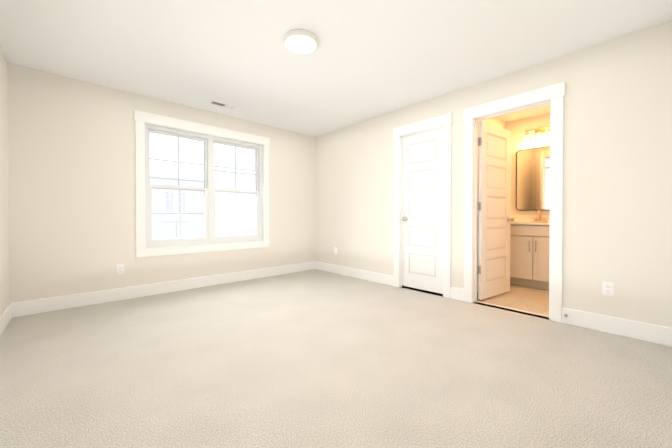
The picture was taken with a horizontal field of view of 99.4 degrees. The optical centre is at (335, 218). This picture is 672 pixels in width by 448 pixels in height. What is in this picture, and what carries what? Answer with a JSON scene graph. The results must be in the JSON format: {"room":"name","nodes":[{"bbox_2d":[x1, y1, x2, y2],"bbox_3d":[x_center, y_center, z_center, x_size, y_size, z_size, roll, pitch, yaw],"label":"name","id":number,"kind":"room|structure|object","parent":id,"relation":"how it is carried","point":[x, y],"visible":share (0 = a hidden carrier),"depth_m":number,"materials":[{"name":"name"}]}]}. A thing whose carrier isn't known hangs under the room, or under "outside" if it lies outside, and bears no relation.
{"room":"empty bedroom","nodes":[
{"label":"empty bedroom","id":0,"kind":"room"},
{"bbox_2d":[0,47,9,315],"bbox_3d":[-1.727,-0.228,1.115,0.120,2.590,4.650,0,1,-43],"label":"wall","id":1,"kind":"structure","parent":0,"point":[4,248],"depth_m":2.56,"materials":[{"name":"white paint"}]},
{"bbox_2d":[0,302,15,335],"bbox_3d":[-1.658,0.897,1.148,0.015,0.140,4.350,0,1,-43],"label":"baseboard","id":2,"kind":"structure","parent":1,"relation":"attached to","point":[10,312],"depth_m":2.56,"materials":[{"name":"white paint"}]},
{"bbox_2d":[7,63,314,302],"bbox_3d":[-1.820,-0.253,4.070,3.990,2.590,0.180,0,1,-43],"label":"wall","id":3,"kind":"structure","parent":0,"point":[72,184],"depth_m":3.16,"materials":[{"name":"white paint"}]},
{"bbox_2d":[116,264,123,274],"bbox_3d":[-2.507,0.588,3.315,0.072,0.116,0.009,0,1,-43],"label":"electrical outlet","id":4,"kind":"object","parent":3,"relation":"attached to","point":[119,268],"visible":1,"depth_m":3.31,"materials":[{"name":"white plastic"}]},
{"bbox_2d":[16,261,315,316],"bbox_3d":[-1.742,0.872,4.017,3.720,0.140,0.018,0,1,-43],"label":"baseboard","id":5,"kind":"structure","parent":3,"relation":"attached to","point":[23,308],"depth_m":3.45,"materials":[{"name":"white paint"}]},
{"bbox_2d":[134,110,269,257],"bbox_3d":[-1.798,-0.418,4.074,1.804,1.760,0.204,0,1,-43],"label":"window unit","id":6,"kind":"structure","parent":3,"relation":"in","point":[209,221],"depth_m":3.96,"materials":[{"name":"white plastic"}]},
{"bbox_2d":[0,269,671,447],"bbox_3d":[0.494,1.005,2.494,5.240,0.100,5.650,0,1,-43],"label":"floor carpet","id":7,"kind":"object","parent":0,"point":[314,358],"visible":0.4,"depth_m":1.76,"materials":[{"name":"beige carpet"}]},
{"bbox_2d":[0,0,671,136],"bbox_3d":[0.648,-1.536,2.614,5.660,0.100,5.650,0,1,-43],"label":"ceiling","id":8,"kind":"structure","parent":0,"point":[365,60],"depth_m":2.44,"materials":[{"name":"white paint"}]},
{"bbox_2d":[208,100,238,109],"bbox_3d":[-1.477,-1.490,3.763,0.356,0.011,0.136,0,1,-43],"label":"ceiling vent","id":9,"kind":"object","parent":8,"relation":"in","point":[216,103],"visible":1,"depth_m":3.75,"materials":[{"name":"white metal"}]},
{"bbox_2d":[283,29,317,53],"bbox_3d":[-0.293,-1.458,2.367,0.284,0.052,0.284,0,1,-43],"label":"flush-mount light","id":10,"kind":"object","parent":8,"relation":"attached to","point":[298,41],"visible":1,"depth_m":2.32,"materials":[{"name":"white glass"}]},
{"bbox_2d":[477,117,505,281],"bbox_3d":[2.084,-0.253,4.011,1.670,2.590,0.120,0,1,-43],"label":"wall","id":11,"kind":"structure","parent":0,"point":[498,122],"depth_m":3.92,"materials":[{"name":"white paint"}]},
{"bbox_2d":[315,20,671,327],"bbox_3d":[1.457,-0.247,3.371,0.120,2.590,5.650,0,1,-43],"label":"wall","id":12,"kind":"structure","parent":0,"point":[617,164],"depth_m":2.48,"materials":[{"name":"white paint"}]},
{"bbox_2d":[316,262,393,285],"bbox_3d":[0.223,0.867,4.620,0.015,0.140,1.735,0,1,-43],"label":"baseboard","id":13,"kind":"structure","parent":12,"relation":"attached to","point":[356,273],"depth_m":4.48,"materials":[{"name":"white paint"}]},
{"bbox_2d":[402,128,442,293],"bbox_3d":[1.132,-0.093,3.713,0.171,2.035,0.623,0,1,-43],"label":"closet door","id":14,"kind":"structure","parent":12,"relation":"in","point":[422,211],"depth_m":3.69,"materials":[{"name":"white paint"}]},
{"bbox_2d":[393,82,564,322],"bbox_3d":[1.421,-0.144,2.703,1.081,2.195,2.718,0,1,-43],"label":"door frame","id":15,"kind":"structure","parent":12,"relation":"attached to","point":[555,93],"depth_m":3.20,"materials":[{"name":"white paint"}]},
{"bbox_2d":[477,121,513,299],"bbox_3d":[1.929,-0.090,3.456,0.703,2.035,0.171,0,1,-35],"label":"bathroom door","id":16,"kind":"structure","parent":12,"relation":"in","point":[494,145],"depth_m":3.41,"materials":[{"name":"white paint"}]},
{"bbox_2d":[602,281,613,296],"bbox_3d":[2.280,0.589,2.390,0.009,0.116,0.072,0,1,-43],"label":"electrical outlet","id":17,"kind":"object","parent":12,"relation":"attached to","point":[607,288],"visible":1,"depth_m":2.39,"materials":[{"name":"white plastic"}]},
{"bbox_2d":[562,307,671,346],"bbox_3d":[2.312,0.886,2.354,0.015,0.140,0.710,0,1,-43],"label":"baseboard","id":18,"kind":"structure","parent":12,"relation":"attached to","point":[657,334],"depth_m":2.33,"materials":[{"name":"white paint"}]},
{"bbox_2d":[477,284,548,315],"bbox_3d":[3.020,1.003,2.973,1.715,0.096,2.930,0,1,-43],"label":"floor","id":19,"kind":"structure","parent":0,"point":[529,299],"depth_m":3.36,"materials":[{"name":"beige tile"}]},
{"bbox_2d":[510,210,549,289],"bbox_3d":[2.791,0.411,3.955,0.472,1.064,0.922,0,1,-43],"label":"vanity cabinet","id":20,"kind":"object","parent":19,"relation":"on","point":[529,250],"visible":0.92,"depth_m":3.87,"materials":[{"name":"white paint"}]},
{"bbox_2d":[533,210,547,221],"bbox_3d":[2.881,-0.036,4.041,0.130,0.172,0.233,0,1,-43],"label":"vanity faucet","id":21,"kind":"object","parent":20,"relation":"on","point":[536,218],"depth_m":4.06,"materials":[{"name":"gold metal"}]},
{"bbox_2d":[506,113,549,214],"bbox_3d":[3.606,-0.248,3.503,0.120,2.590,2.930,0,1,-43],"label":"wall","id":22,"kind":"structure","parent":0,"point":[517,128],"depth_m":4.27,"materials":[{"name":"white paint"}]},
{"bbox_2d":[516,146,549,210],"bbox_3d":[2.944,-0.574,4.109,0.027,0.910,0.610,0,1,-43],"label":"bathroom mirror","id":23,"kind":"object","parent":22,"relation":"attached to","point":[532,179],"visible":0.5,"depth_m":4.16,"materials":[{"name":"brown mirror"}]},
{"bbox_2d":[523,126,549,140],"bbox_3d":[2.898,-1.221,4.074,0.135,0.205,0.370,0,1,-43],"label":"sconce","id":24,"kind":"object","parent":22,"relation":"attached to","point":[539,131],"visible":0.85,"depth_m":4.08,"materials":[{"name":"gold metal"}]},
{"label":"outside","id":25,"kind":"structure","parent":0,"visible":0},
{"bbox_2d":[150,132,255,235],"bbox_3d":[-7.473,-3.724,23.633,38.000,19.000,0.050,0,1,-43],"label":"sky","id":26,"kind":"structure","parent":25,"point":[227,196],"depth_m":22.27,"materials":[{"name":"white"}]},
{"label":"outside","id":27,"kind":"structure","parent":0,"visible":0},
{"bbox_2d":[150,168,254,238],"bbox_3d":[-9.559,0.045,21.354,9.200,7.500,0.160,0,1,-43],"label":"house","id":28,"kind":"structure","parent":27,"point":[184,205],"depth_m":19.93,"materials":[{"name":"white"}]}
]}

